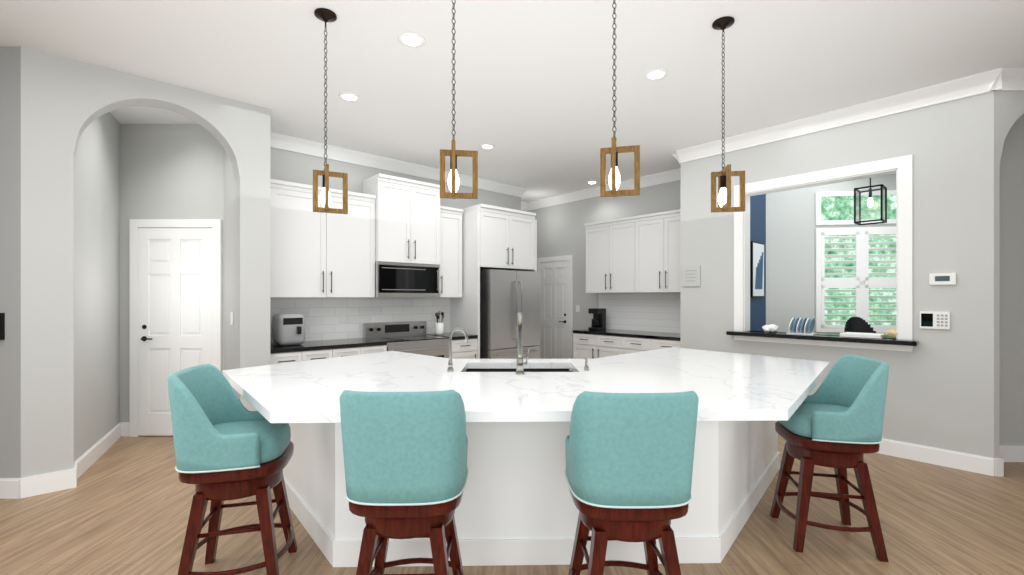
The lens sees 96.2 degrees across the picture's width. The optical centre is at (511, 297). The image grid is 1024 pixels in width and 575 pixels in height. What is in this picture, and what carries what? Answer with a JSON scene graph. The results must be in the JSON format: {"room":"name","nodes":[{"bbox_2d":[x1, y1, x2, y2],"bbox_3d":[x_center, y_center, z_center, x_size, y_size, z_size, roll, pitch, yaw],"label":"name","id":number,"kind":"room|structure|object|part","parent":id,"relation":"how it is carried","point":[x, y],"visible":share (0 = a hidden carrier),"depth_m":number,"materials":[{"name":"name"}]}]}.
{"room":"kitchen","nodes":[
{"label":"kitchen","id":0,"kind":"room"},
{"bbox_2d":[0,46,20,477],"bbox_3d":[-5.233,-0.180,3.356,3.500,3.200,0.200,0,0,0],"label":"wall","id":1,"kind":"structure","parent":0,"point":[10,256],"depth_m":3.26,"materials":[{"name":"grey paint"}]},
{"bbox_2d":[0,313,4,339],"bbox_3d":[-3.619,0.204,3.240,0.050,0.190,0.028,0,0,0],"label":"light switch","id":2,"kind":"object","parent":1,"relation":"attached to","point":[2,326],"visible":1,"depth_m":3.24,"materials":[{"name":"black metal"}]},
{"bbox_2d":[0,478,20,498],"bbox_3d":[-5.233,1.350,3.248,3.500,0.140,0.016,0,0,0],"label":"baseboard","id":3,"kind":"structure","parent":1,"relation":"attached to","point":[10,488],"depth_m":3.24,"materials":[{"name":"white wood"}]},
{"bbox_2d":[75,112,119,460],"bbox_3d":[-3.771,-0.180,4.119,0.120,3.200,1.277,0,0,-28],"label":"wall","id":4,"kind":"structure","parent":0,"point":[97,287],"depth_m":4.08,"materials":[{"name":"grey paint"}]},
{"bbox_2d":[76,423,120,478],"bbox_3d":[-3.711,1.350,4.152,0.016,0.140,1.277,0,0,-28],"label":"baseboard","id":5,"kind":"structure","parent":4,"relation":"attached to","point":[87,459],"depth_m":4.03,"materials":[{"name":"white wood"}]},
{"bbox_2d":[21,47,269,477],"bbox_3d":[-3.133,-0.180,4.075,1.616,3.200,0.750,0,0,-42],"label":"wall","id":6,"kind":"structure","parent":0,"point":[65,102],"depth_m":3.42,"materials":[{"name":"grey paint"}]},
{"bbox_2d":[21,461,76,497],"bbox_3d":[-2.944,1.350,3.865,1.616,0.140,0.216,0,0,-42],"label":"baseboard","id":7,"kind":"structure","parent":6,"relation":"attached to","point":[35,485],"depth_m":3.34,"materials":[{"name":"white wood"}]},
{"bbox_2d":[120,124,223,435],"bbox_3d":[-3.475,-0.180,4.770,1.092,3.200,0.120,0,0,0],"label":"wall","id":8,"kind":"structure","parent":0,"point":[171,171],"depth_m":4.71,"materials":[{"name":"grey paint"}]},
{"bbox_2d":[120,422,128,435],"bbox_3d":[-3.475,1.350,4.702,1.092,0.140,0.016,0,0,0],"label":"baseboard","id":9,"kind":"structure","parent":8,"relation":"attached to","point":[124,428],"depth_m":4.69,"materials":[{"name":"white wood"}]},
{"bbox_2d":[129,219,221,436],"bbox_3d":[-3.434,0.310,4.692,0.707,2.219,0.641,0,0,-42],"label":"door","id":10,"kind":"structure","parent":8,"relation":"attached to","point":[175,295],"depth_m":4.68,"materials":[{"name":"white wood"}]},
{"bbox_2d":[270,147,520,342],"bbox_3d":[-1.459,-0.180,6.183,4.195,3.200,0.158,0,0,-42],"label":"wall","id":11,"kind":"structure","parent":0,"point":[322,318],"depth_m":5.62,"materials":[{"name":"tile"}]},
{"bbox_2d":[270,179,375,297],"bbox_3d":[-2.158,-0.605,5.197,1.146,1.210,0.387,0,0,-42],"label":"upper cabinet","id":12,"kind":"object","parent":11,"relation":"attached to","point":[320,255],"visible":0.94,"depth_m":5.03,"materials":[{"name":"white wood"}]},
{"bbox_2d":[270,132,524,196],"bbox_3d":[-1.282,-1.712,6.176,3.940,0.135,0.105,0,0,-42],"label":"crown molding","id":13,"kind":"structure","parent":11,"relation":"attached to","point":[295,144],"depth_m":5.78,"materials":[{"name":"white wood"}]},
{"bbox_2d":[363,173,439,264],"bbox_3d":[-1.384,-0.943,5.845,0.866,1.035,0.454,0,0,-42],"label":"upper cabinet","id":14,"kind":"object","parent":11,"relation":"attached to","point":[407,221],"visible":0.98,"depth_m":5.66,"materials":[{"name":"white wood"}]},
{"bbox_2d":[374,262,439,297],"bbox_3d":[-1.386,-0.210,5.847,0.866,0.420,0.450,0,0,-42],"label":"microwave","id":15,"kind":"object","parent":14,"relation":"attached to","point":[399,280],"visible":0.98,"depth_m":5.67,"materials":[{"name":"silver metal"}]},
{"bbox_2d":[439,206,462,297],"bbox_3d":[-0.935,-0.605,6.299,0.398,1.210,0.387,0,0,-42],"label":"upper cabinet","id":16,"kind":"object","parent":11,"relation":"attached to","point":[450,277],"visible":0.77,"depth_m":6.19,"materials":[{"name":"white wood"}]},
{"bbox_2d":[462,204,535,270],"bbox_3d":[-0.248,-0.830,6.706,1.031,0.840,0.694,0,0,-42],"label":"upper cabinet","id":17,"kind":"object","parent":11,"relation":"attached to","point":[507,238],"visible":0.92,"depth_m":6.44,"materials":[{"name":"white wood"}]},
{"bbox_2d":[0,434,1023,574],"bbox_3d":[0.483,1.470,2.453,22.000,0.100,17.000,0,0,-42],"label":"floor","id":18,"kind":"structure","parent":0,"point":[123,507],"depth_m":2.80,"materials":[{"name":"beige wood"}]},
{"bbox_2d":[167,364,297,574],"bbox_3d":[-1.372,0.887,2.322,0.605,1.065,0.602,0,0,-42],"label":"stool","id":19,"kind":"object","parent":18,"relation":"on","point":[228,445],"visible":0.98,"depth_m":2.17,"materials":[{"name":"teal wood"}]},
{"bbox_2d":[270,338,386,364],"bbox_3d":[-2.090,0.960,5.055,1.229,0.920,0.684,0,0,-42],"label":"base cabinet","id":20,"kind":"object","parent":18,"relation":"on","point":[310,350],"visible":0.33,"depth_m":4.82,"materials":[{"name":"white wood"}]},
{"bbox_2d":[272,313,304,345],"bbox_3d":[-2.349,0.335,4.849,0.270,0.329,0.350,0,0,-42],"label":"air fryer","id":21,"kind":"object","parent":20,"relation":"on","point":[288,328],"visible":0.98,"depth_m":4.75,"materials":[{"name":"grey plastic"}]},
{"bbox_3d":[-2.255,0.295,4.745,0.190,0.170,0.070,0,0,-42],"label":"handle","id":22,"kind":"part","parent":21,"relation":"part of","materials":[{"name":"black plastic"}]},
{"bbox_2d":[339,390,467,574],"bbox_3d":[-0.438,0.887,1.984,0.632,1.065,0.632,0,0,-42],"label":"stool","id":23,"kind":"object","parent":18,"relation":"on","point":[405,464],"visible":1,"depth_m":1.75,"materials":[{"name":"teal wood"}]},
{"bbox_2d":[363,321,448,357],"bbox_3d":[-1.296,0.870,5.747,0.866,1.100,0.718,0,0,-42],"label":"range","id":24,"kind":"object","parent":18,"relation":"on","point":[409,337],"visible":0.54,"depth_m":5.73,"materials":[{"name":"silver metal"}]},
{"bbox_2d":[426,332,477,358],"bbox_3d":[-0.823,0.960,6.196,0.425,0.920,0.684,0,0,-42],"label":"base cabinet","id":25,"kind":"object","parent":18,"relation":"on","point":[461,349],"visible":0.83,"depth_m":5.99,"materials":[{"name":"white wood"}]},
{"bbox_2d":[435,310,444,334],"bbox_3d":[-0.989,0.338,6.238,0.157,0.322,0.162,0,0,-42],"label":"utensil crock","id":26,"kind":"object","parent":25,"relation":"on","point":[439,327],"visible":1,"depth_m":6.18,"materials":[{"name":"white ceramic"}]},
{"bbox_2d":[450,210,479,358],"bbox_3d":[-0.659,0.130,6.361,0.035,2.580,0.657,0,0,-42],"label":"panel","id":27,"kind":"object","parent":18,"relation":"on","point":[465,311],"depth_m":6.24,"materials":[{"name":"white wood"}]},
{"bbox_2d":[480,269,539,358],"bbox_3d":[-0.170,0.510,6.670,0.928,1.780,0.852,0,0,-42],"label":"fridge","id":28,"kind":"object","parent":18,"relation":"on","point":[507,297],"visible":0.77,"depth_m":6.31,"materials":[{"name":"silver metal"}]},
{"bbox_2d":[525,220,536,271],"bbox_3d":[0.137,0.130,7.079,0.035,2.580,0.657,0,0,-42],"label":"panel","id":29,"kind":"object","parent":18,"relation":"on","point":[535,270],"depth_m":6.84,"materials":[{"name":"white wood"}]},
{"bbox_2d":[283,427,779,566],"bbox_3d":[0.251,0.985,3.595,3.352,0.870,2.853,0,0,-42],"label":"kitchen island","id":30,"kind":"object","parent":18,"relation":"on","point":[725,492],"depth_m":2.47,"materials":[{"name":"wood"}]},
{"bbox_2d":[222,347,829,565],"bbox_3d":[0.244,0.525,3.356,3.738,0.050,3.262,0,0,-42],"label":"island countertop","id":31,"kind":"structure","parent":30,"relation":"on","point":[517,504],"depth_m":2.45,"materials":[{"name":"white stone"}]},
{"bbox_2d":[447,328,467,371],"bbox_3d":[-0.378,0.352,3.127,0.114,0.295,0.125,0,0,-42],"label":"faucet","id":32,"kind":"object","parent":31,"relation":"on","point":[450,366],"visible":1,"depth_m":3.11,"materials":[{"name":"silver metal"}]},
{"bbox_2d":[515,312,529,374],"bbox_3d":[0.057,0.299,3.083,0.172,0.401,0.200,0,0,-42],"label":"faucet","id":33,"kind":"object","parent":31,"relation":"on","point":[521,364],"visible":1,"depth_m":2.99,"materials":[{"name":"silver metal"}]},
{"bbox_2d":[584,357,588,370],"bbox_3d":[0.511,0.459,3.175,0.062,0.082,0.066,0,0,-42],"label":"soap pump","id":34,"kind":"object","parent":31,"relation":"on","point":[586,367],"visible":1,"depth_m":3.15,"materials":[{"name":"silver metal"}]},
{"bbox_2d":[573,333,616,358],"bbox_3d":[1.497,0.980,6.891,0.647,0.880,0.957,0,0,-42],"label":"base cabinet","id":35,"kind":"object","parent":18,"relation":"on","point":[590,344],"depth_m":6.73,"materials":[{"name":"white wood"}]},
{"bbox_2d":[573,329,680,340],"bbox_3d":[1.773,0.520,6.577,0.657,0.040,1.794,0,0,-42],"label":"countertop","id":36,"kind":"structure","parent":35,"relation":"on","point":[620,333],"depth_m":6.38,"materials":[{"name":"black stone"}]},
{"bbox_2d":[588,308,605,329],"bbox_3d":[1.329,0.335,7.162,0.220,0.329,0.180,0,0,-42],"label":"coffee maker","id":37,"kind":"object","parent":36,"relation":"on","point":[598,322],"visible":1,"depth_m":7.11,"materials":[{"name":"black plastic"}]},
{"bbox_2d":[565,391,698,574],"bbox_3d":[0.478,0.887,1.961,0.632,1.065,0.632,0,0,-42],"label":"stool","id":38,"kind":"object","parent":18,"relation":"on","point":[629,465],"visible":1,"depth_m":1.73,"materials":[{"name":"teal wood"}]},
{"bbox_2d":[617,337,680,354],"bbox_3d":[2.057,0.980,6.269,0.647,0.880,0.957,0,0,-42],"label":"base cabinet","id":39,"kind":"object","parent":18,"relation":"on","point":[625,345],"depth_m":6.13,"materials":[{"name":"white wood"}]},
{"bbox_2d":[770,354,888,561],"bbox_3d":[1.852,0.887,2.731,0.624,1.065,0.624,0,0,-42],"label":"stool","id":40,"kind":"object","parent":18,"relation":"on","point":[835,420],"visible":0.92,"depth_m":2.58,"materials":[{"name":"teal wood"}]},
{"bbox_2d":[844,317,875,332],"bbox_3d":[4.079,0.825,5.250,0.440,1.191,0.440,0,0,0],"label":"chair","id":41,"kind":"object","parent":18,"relation":"on","point":[857,324],"visible":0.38,"depth_m":5.43,"materials":[{"name":"black plastic"}]},
{"bbox_2d":[0,0,1023,201],"bbox_3d":[0.483,-1.830,2.453,22.000,0.100,17.000,0,0,-42],"label":"ceiling","id":42,"kind":"structure","parent":0,"point":[534,91],"depth_m":3.48,"materials":[{"name":"white paint"}]},
{"bbox_2d":[313,8,347,213],"bbox_3d":[-1.135,-1.157,2.887,0.202,1.246,0.202,0,0,-42],"label":"pendant light","id":43,"kind":"object","parent":42,"relation":"hanging from","point":[325,15],"visible":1,"depth_m":2.87,"materials":[{"name":"brown wood"}]},
{"bbox_2d":[339,92,359,101],"bbox_3d":[-1.440,-1.775,4.071,0.184,0.008,0.184,0,0,-42],"label":"recessed light","id":44,"kind":"object","parent":42,"relation":"in","point":[349,96],"visible":1,"depth_m":4.05,"materials":[{"name":"white"}]},
{"bbox_2d":[398,32,424,47],"bbox_3d":[-0.691,-1.775,3.173,0.184,0.008,0.184,0,0,-42],"label":"recessed light","id":45,"kind":"object","parent":42,"relation":"in","point":[412,40],"visible":1,"depth_m":3.16,"materials":[{"name":"white plastic"}]},
{"bbox_2d":[440,1,477,198],"bbox_3d":[-0.292,-1.160,2.493,0.194,1.239,0.179,0,0,-42],"label":"pendant light","id":46,"kind":"object","parent":42,"relation":"hanging from","point":[453,153],"visible":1,"depth_m":2.49,"materials":[{"name":"brown wood"}]},
{"bbox_2d":[479,144,494,148],"bbox_3d":[-0.292,-1.775,5.406,0.184,0.008,0.184,0,0,-42],"label":"recessed light","id":47,"kind":"object","parent":42,"relation":"in","point":[486,146],"visible":1,"depth_m":5.39,"materials":[{"name":"white"}]},
{"bbox_2d":[586,181,597,183],"bbox_3d":[1.236,-1.775,7.095,0.184,0.008,0.184,0,0,-42],"label":"recessed light","id":48,"kind":"object","parent":42,"relation":"in","point":[591,182],"visible":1,"depth_m":7.07,"materials":[{"name":"white plastic"}]},
{"bbox_2d":[600,0,639,196],"bbox_3d":[0.551,-1.160,2.422,0.192,1.239,0.181,0,0,-42],"label":"pendant light","id":49,"kind":"object","parent":42,"relation":"hanging from","point":[614,150],"visible":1,"depth_m":2.43,"materials":[{"name":"brown wood"}]},
{"bbox_2d":[644,69,667,79],"bbox_3d":[1.148,-1.775,3.662,0.184,0.008,0.184,0,0,-42],"label":"recessed light","id":50,"kind":"object","parent":42,"relation":"in","point":[655,74],"visible":1,"depth_m":3.65,"materials":[{"name":"white"}]},
{"bbox_2d":[711,16,744,212],"bbox_3d":[1.375,-1.166,2.950,0.195,1.226,0.174,0,0,-42],"label":"pendant light","id":51,"kind":"object","parent":42,"relation":"hanging from","point":[724,174],"visible":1,"depth_m":2.95,"materials":[{"name":"brown wood"}]},
{"bbox_2d":[854,178,886,225],"bbox_3d":[3.902,-1.295,5.000,0.246,0.969,0.246,0,0,-42],"label":"light","id":52,"kind":"object","parent":42,"relation":"hanging from","point":[870,204],"visible":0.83,"depth_m":4.93,"materials":[{"name":"black metal"}]},
{"bbox_2d":[527,180,680,343],"bbox_3d":[1.454,-0.180,7.533,0.158,3.200,3.650,0,0,-42],"label":"wall","id":53,"kind":"structure","parent":0,"point":[561,229],"depth_m":7.32,"materials":[{"name":"grey paint"}]},
{"bbox_2d":[537,255,572,358],"bbox_3d":[0.736,0.345,8.164,0.075,2.149,0.830,0,0,-42],"label":"door","id":54,"kind":"structure","parent":53,"relation":"in","point":[556,309],"depth_m":8.15,"materials":[{"name":"white wood"}]},
{"bbox_2d":[527,168,680,210],"bbox_3d":[1.412,-1.712,7.394,0.105,0.135,3.500,0,0,-42],"label":"crown molding","id":55,"kind":"structure","parent":53,"relation":"attached to","point":[660,178],"depth_m":7.41,"materials":[{"name":"white wood"}]},
{"bbox_2d":[585,217,628,292],"bbox_3d":[1.608,-0.597,6.992,0.347,1.054,0.957,0,0,-42],"label":"upper cabinet","id":56,"kind":"object","parent":53,"relation":"attached to","point":[607,242],"depth_m":6.91,"materials":[{"name":"white wood"}]},
{"bbox_2d":[629,213,680,292],"bbox_3d":[2.168,-0.597,6.370,0.347,1.054,0.957,0,0,-42],"label":"upper cabinet","id":57,"kind":"object","parent":53,"relation":"attached to","point":[638,254],"depth_m":6.33,"materials":[{"name":"white wood"}]},
{"bbox_2d":[750,194,765,330],"bbox_3d":[2.885,-0.180,6.062,1.500,3.200,0.450,0,0,-42],"label":"wall","id":58,"kind":"structure","parent":0,"point":[757,234],"depth_m":6.12,"materials":[{"name":"blue paint"}]},
{"bbox_2d":[751,241,763,297],"bbox_3d":[3.245,-0.364,6.064,0.410,0.729,0.026,0,0,-42],"label":"framed art","id":59,"kind":"object","parent":58,"relation":"attached to","point":[757,269],"visible":1,"depth_m":6.02,"materials":[{"name":"black paper"}]},
{"bbox_2d":[766,174,895,333],"bbox_3d":[5.174,-0.180,6.134,3.399,3.200,0.150,0,0,8],"label":"wall","id":60,"kind":"structure","parent":0,"point":[791,226],"depth_m":6.25,"materials":[{"name":"grey paint"}]},
{"bbox_2d":[815,190,895,332],"bbox_3d":[4.654,-0.475,6.111,1.124,1.882,0.038,0,0,8],"label":"nook window","id":61,"kind":"structure","parent":60,"relation":"in","point":[855,271],"depth_m":6.13,"materials":[{"name":"white"}]},
{"bbox_2d":[681,91,993,457],"bbox_3d":[3.007,-0.180,4.693,0.150,3.200,2.650,0,0,-42],"label":"wall","id":62,"kind":"structure","parent":0,"point":[940,390],"depth_m":3.97,"materials":[{"name":"grey paint"}]},
{"bbox_2d":[682,266,700,285],"bbox_3d":[2.152,-0.255,5.515,0.018,0.241,0.222,0,0,-42],"label":"sign","id":63,"kind":"object","parent":62,"relation":"attached to","point":[691,275],"visible":1,"depth_m":5.50,"materials":[{"name":"grey"}]},
{"bbox_2d":[726,330,918,345],"bbox_3d":[3.069,0.395,4.646,0.420,0.040,1.598,0,0,-42],"label":"countertop","id":64,"kind":"structure","parent":62,"relation":"on","point":[821,337],"depth_m":4.43,"materials":[{"name":"stone"}]},
{"bbox_2d":[762,324,777,332],"bbox_3d":[2.777,0.332,4.944,0.181,0.096,0.160,0,0,-42],"label":"coral","id":65,"kind":"object","parent":64,"relation":"on","point":[772,328],"visible":1,"depth_m":4.89,"materials":[{"name":"white ceramic"}]},
{"bbox_2d":[786,318,818,334],"bbox_3d":[2.981,0.292,4.714,0.180,0.165,0.240,0,0,-42],"label":"decorative plates","id":66,"kind":"object","parent":64,"relation":"on","point":[802,326],"visible":1,"depth_m":4.69,"materials":[{"name":"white ceramic"}]},
{"bbox_2d":[839,332,885,338],"bbox_3d":[3.322,0.357,4.351,0.220,0.034,0.320,0,0,-42],"label":"decorative tray","id":67,"kind":"object","parent":64,"relation":"on","point":[863,335],"visible":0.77,"depth_m":4.31,"materials":[{"name":"white ceramic"}]},
{"bbox_2d":[884,328,897,338],"bbox_3d":[3.488,0.330,4.152,0.166,0.102,0.198,0,0,-42],"label":"sponge","id":68,"kind":"object","parent":64,"relation":"on","point":[892,333],"visible":0.38,"depth_m":4.14,"materials":[{"name":"beige"}]},
{"bbox_2d":[734,155,912,351],"bbox_3d":[3.051,-0.388,4.630,0.170,1.725,1.518,0,0,-42],"label":"window frame","id":69,"kind":"structure","parent":62,"relation":"attached to","point":[901,167],"depth_m":4.36,"materials":[{"name":"white wood"}]},
{"bbox_2d":[676,68,1001,162],"bbox_3d":[2.927,-1.712,4.591,0.105,0.135,2.694,0,0,-42],"label":"crown molding","id":70,"kind":"structure","parent":62,"relation":"attached to","point":[965,87],"depth_m":4.28,"materials":[{"name":"white wood"}]},
{"bbox_2d":[920,311,949,328],"bbox_3d":[3.597,0.193,3.909,0.020,0.147,0.189,0,0,-42],"label":"keypad","id":71,"kind":"object","parent":62,"relation":"attached to","point":[933,320],"visible":1,"depth_m":3.90,"materials":[{"name":"white plastic"}]},
{"bbox_2d":[876,438,993,475],"bbox_3d":[2.946,1.350,4.637,0.016,0.140,2.650,0,0,-42],"label":"baseboard","id":72,"kind":"structure","parent":62,"relation":"attached to","point":[954,459],"depth_m":3.89,"materials":[{"name":"white wood"}]},
{"bbox_2d":[929,273,955,284],"bbox_3d":[3.629,-0.157,3.872,0.022,0.097,0.163,0,0,-42],"label":"thermostat","id":73,"kind":"object","parent":62,"relation":"attached to","point":[942,278],"visible":1,"depth_m":3.86,"materials":[{"name":"white plastic"}]},
{"bbox_2d":[994,91,1023,457],"bbox_3d":[5.438,-0.180,3.868,3.200,3.200,0.420,0,0,0],"label":"wall","id":74,"kind":"structure","parent":0,"point":[1008,267],"depth_m":3.98,"materials":[{"name":"grey paint"}]},
{"bbox_2d":[988,67,1023,90],"bbox_3d":[5.416,-1.712,3.605,3.244,0.135,0.105,0,0,0],"label":"crown molding","id":75,"kind":"structure","parent":74,"relation":"attached to","point":[1012,78],"depth_m":3.61,"materials":[{"name":"white wood"}]},
{"bbox_2d":[994,445,1023,476],"bbox_3d":[4.334,1.350,3.887,1.064,0.140,0.737,0,0,-42],"label":"baseboard","id":76,"kind":"structure","parent":74,"relation":"attached to","point":[1011,453],"depth_m":3.67,"materials":[{"name":"white wood"}]},
{"bbox_3d":[-0.104,-0.180,8.485,0.900,3.200,0.150,0,0,-42],"label":"wall","id":77,"kind":"structure","parent":0,"visible":0},
{"bbox_2d":[521,201,526,210],"bbox_3d":[-0.018,-1.712,8.390,0.900,0.135,0.105,0,0,-42],"label":"crown molding","id":78,"kind":"structure","parent":77,"relation":"attached to","point":[524,206],"depth_m":8.60,"materials":[{"name":"white wood"}]}
]}

